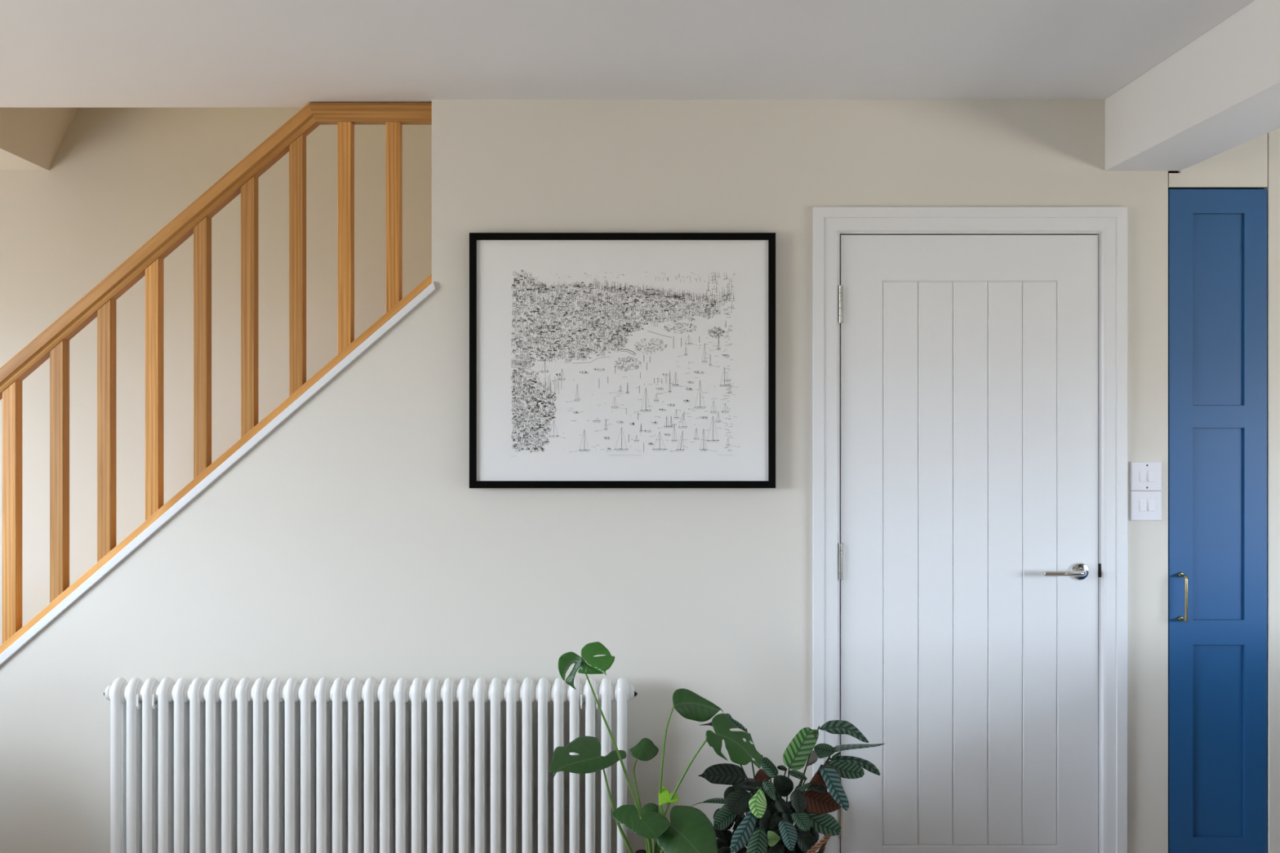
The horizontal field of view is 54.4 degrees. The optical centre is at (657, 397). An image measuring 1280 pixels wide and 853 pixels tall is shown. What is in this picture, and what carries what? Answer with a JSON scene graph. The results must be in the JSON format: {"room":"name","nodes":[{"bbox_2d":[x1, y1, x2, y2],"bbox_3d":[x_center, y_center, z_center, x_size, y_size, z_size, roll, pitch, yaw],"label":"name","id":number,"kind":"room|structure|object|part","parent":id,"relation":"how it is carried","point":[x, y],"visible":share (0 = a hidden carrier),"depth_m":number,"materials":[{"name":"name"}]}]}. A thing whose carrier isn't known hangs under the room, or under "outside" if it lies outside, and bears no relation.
{"room":"home hallway","nodes":[
{"label":"home hallway","id":0,"kind":"room"},
{"bbox_2d":[0,107,78,170],"bbox_3d":[-2.328,-2.136,4.283,1.144,2.522,1.045,0,0,0],"label":"ceiling beam","id":1,"kind":"structure","parent":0,"point":[31,139],"depth_m":4.59,"materials":[{"name":"paint"}]},
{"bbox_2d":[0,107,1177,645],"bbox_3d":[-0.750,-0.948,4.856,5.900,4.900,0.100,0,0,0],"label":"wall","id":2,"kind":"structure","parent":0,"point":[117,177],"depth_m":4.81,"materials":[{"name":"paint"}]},
{"bbox_2d":[0,0,1254,107],"bbox_3d":[-0.050,-0.995,-0.139,7.300,0.240,7.800,0,0,0],"label":"ceiling","id":3,"kind":"structure","parent":0,"point":[54,53],"depth_m":3.10,"materials":[{"name":"paint"}]},
{"bbox_2d":[1105,0,1279,170],"bbox_3d":[1.427,-0.770,-0.089,0.222,0.210,7.500,0,0,0],"label":"ceiling beam","id":4,"kind":"structure","parent":3,"relation":"attached to","point":[1220,92],"depth_m":3.07,"materials":[{"name":"paint"}]},
{"bbox_2d":[0,99,1279,852],"bbox_3d":[0.310,0.314,3.711,6.179,2.378,0.100,0,0,0],"label":"wall","id":5,"kind":"structure","parent":0,"point":[353,540],"depth_m":3.66,"materials":[{"name":"paint"}]},
{"bbox_2d":[0,281,435,665],"bbox_3d":[-1.528,0.429,3.663,1.754,1.536,0.029,0,0,0],"label":"trim","id":6,"kind":"structure","parent":5,"relation":"attached to","point":[84,587],"depth_m":3.65,"materials":[{"name":"white paint"}]},
{"bbox_2d":[103,677,646,852],"bbox_3d":[-0.807,1.155,3.602,1.567,0.696,0.116,0,0,0],"label":"radiator","id":7,"kind":"object","parent":5,"relation":"attached to","point":[197,766],"visible":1,"depth_m":3.55,"materials":[{"name":"white metal"}]},
{"bbox_2d":[469,232,775,488],"bbox_3d":[-0.101,-0.107,3.644,0.893,0.744,0.034,0,0,0],"label":"framed print","id":8,"kind":"object","parent":5,"relation":"attached to","point":[597,360],"visible":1,"depth_m":3.63,"materials":[{"name":"white paper"}]},
{"bbox_2d":[812,206,1127,852],"bbox_3d":[0.917,0.473,3.683,0.920,2.060,0.156,0,0,0],"label":"door","id":9,"kind":"structure","parent":5,"relation":"in","point":[970,363],"depth_m":3.66,"materials":[{"name":"white wood"}]},
{"bbox_3d":[0.493,0.473,3.652,0.072,2.060,0.018,0,0,0],"label":"architrave","id":10,"kind":"part","parent":9,"relation":"part of","materials":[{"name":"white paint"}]},
{"bbox_3d":[0.917,-0.521,3.652,0.920,0.072,0.018,0,0,0],"label":"architrave","id":11,"kind":"part","parent":9,"relation":"part of","materials":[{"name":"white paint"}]},
{"bbox_3d":[1.187,0.512,3.631,0.127,0.016,0.053,0,0,0],"label":"lever","id":12,"kind":"part","parent":9,"relation":"part of","materials":[{"name":"silver metal"}]},
{"bbox_3d":[1.303,0.510,3.675,0.005,0.040,0.031,0,0,0],"label":"strike plate","id":13,"kind":"part","parent":9,"relation":"part of","materials":[{"name":"metal"}]},
{"bbox_3d":[1.341,0.473,3.652,0.072,2.060,0.018,0,0,0],"label":"architrave","id":14,"kind":"part","parent":9,"relation":"part of","materials":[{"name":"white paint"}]},
{"bbox_2d":[1130,462,1161,490],"bbox_3d":[1.436,0.232,3.654,0.091,0.085,0.012,0,0,0],"label":"light switch","id":15,"kind":"object","parent":5,"relation":"attached to","point":[1144,476],"visible":1,"depth_m":3.65,"materials":[{"name":"white plastic"}]},
{"bbox_2d":[1130,490,1161,520],"bbox_3d":[1.436,0.319,3.654,0.091,0.086,0.012,0,0,0],"label":"light switch","id":16,"kind":"object","parent":5,"relation":"attached to","point":[1145,505],"visible":1,"depth_m":3.65,"materials":[{"name":"white plastic"}]},
{"bbox_2d":[691,713,884,852],"bbox_3d":[0.356,1.187,3.389,0.529,0.632,0.412,0,0,0],"label":"plant","id":17,"kind":"object","parent":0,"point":[767,826],"visible":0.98,"depth_m":3.32,"materials":[{"name":"green plant"}]},
{"bbox_3d":[-0.050,1.562,0.433,7.300,0.120,8.945,0,0,0],"label":"floor","id":18,"kind":"structure","parent":0,"visible":0},
{"bbox_2d":[0,102,431,653],"bbox_3d":[-1.510,0.314,3.708,1.692,2.377,0.090,0,0,0],"label":"balustrade","id":19,"kind":"object","parent":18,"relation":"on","point":[53,343],"visible":0.98,"depth_m":3.69,"materials":[{"name":"brown wood"}]},
{"bbox_3d":[-1.638,-0.305,3.708,1.255,1.139,0.064,0,0,0],"label":"handrail","id":20,"kind":"part","parent":19,"relation":"part of","materials":[{"name":"brown wood"}]},
{"bbox_3d":[-1.465,0.338,3.708,1.602,1.409,0.062,0,0,0],"label":"rail","id":21,"kind":"part","parent":19,"relation":"part of","materials":[{"name":"brown wood"}]},
{"bbox_3d":[-0.848,-0.845,3.708,0.368,0.058,0.064,0,0,0],"label":"handrail","id":22,"kind":"part","parent":19,"relation":"part of","materials":[{"name":"brown wood"}]},
{"bbox_2d":[549,641,763,852],"bbox_3d":[0.000,1.078,3.337,0.564,0.848,0.301,0,0,0],"label":"monstera plant","id":23,"kind":"object","parent":18,"relation":"on","point":[689,830],"visible":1,"depth_m":3.30,"materials":[{"name":"green plant"}]},
{"bbox_2d":[735,833,831,852],"bbox_3d":[0.321,1.327,3.391,0.324,0.352,0.302,0,0,0],"label":"basket","id":24,"kind":"object","parent":18,"relation":"on","point":[757,842],"depth_m":3.28,"materials":[{"name":"wicker"}]},
{"bbox_2d":[1168,133,1267,852],"bbox_3d":[1.651,0.315,3.938,0.295,2.376,0.645,0,0,0],"label":"tall cabinet","id":25,"kind":"object","parent":18,"relation":"on","point":[1217,204],"visible":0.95,"depth_m":3.66,"materials":[{"name":"blue paint"}]},
{"bbox_3d":[1.539,0.587,3.639,0.008,0.138,0.047,0,0,0],"label":"handle","id":26,"kind":"part","parent":25,"relation":"part of","materials":[{"name":"gold metal"}]},
{"bbox_3d":[1.653,-0.258,3.676,0.150,0.564,0.009,0,0,0],"label":"panel","id":27,"kind":"part","parent":25,"relation":"part of","materials":[{"name":"blue paint"}]},
{"bbox_3d":[1.653,0.374,3.676,0.150,0.564,0.009,0,0,0],"label":"panel","id":28,"kind":"part","parent":25,"relation":"part of","materials":[{"name":"blue paint"}]},
{"bbox_3d":[1.653,1.013,3.676,0.150,0.566,0.009,0,0,0],"label":"panel","id":29,"kind":"part","parent":25,"relation":"part of","materials":[{"name":"blue paint"}]},
{"bbox_3d":[1.651,-0.746,3.670,0.290,0.255,0.018,0,0,0],"label":"filler panel","id":30,"kind":"part","parent":25,"relation":"part of","materials":[{"name":"paint"}]}
]}

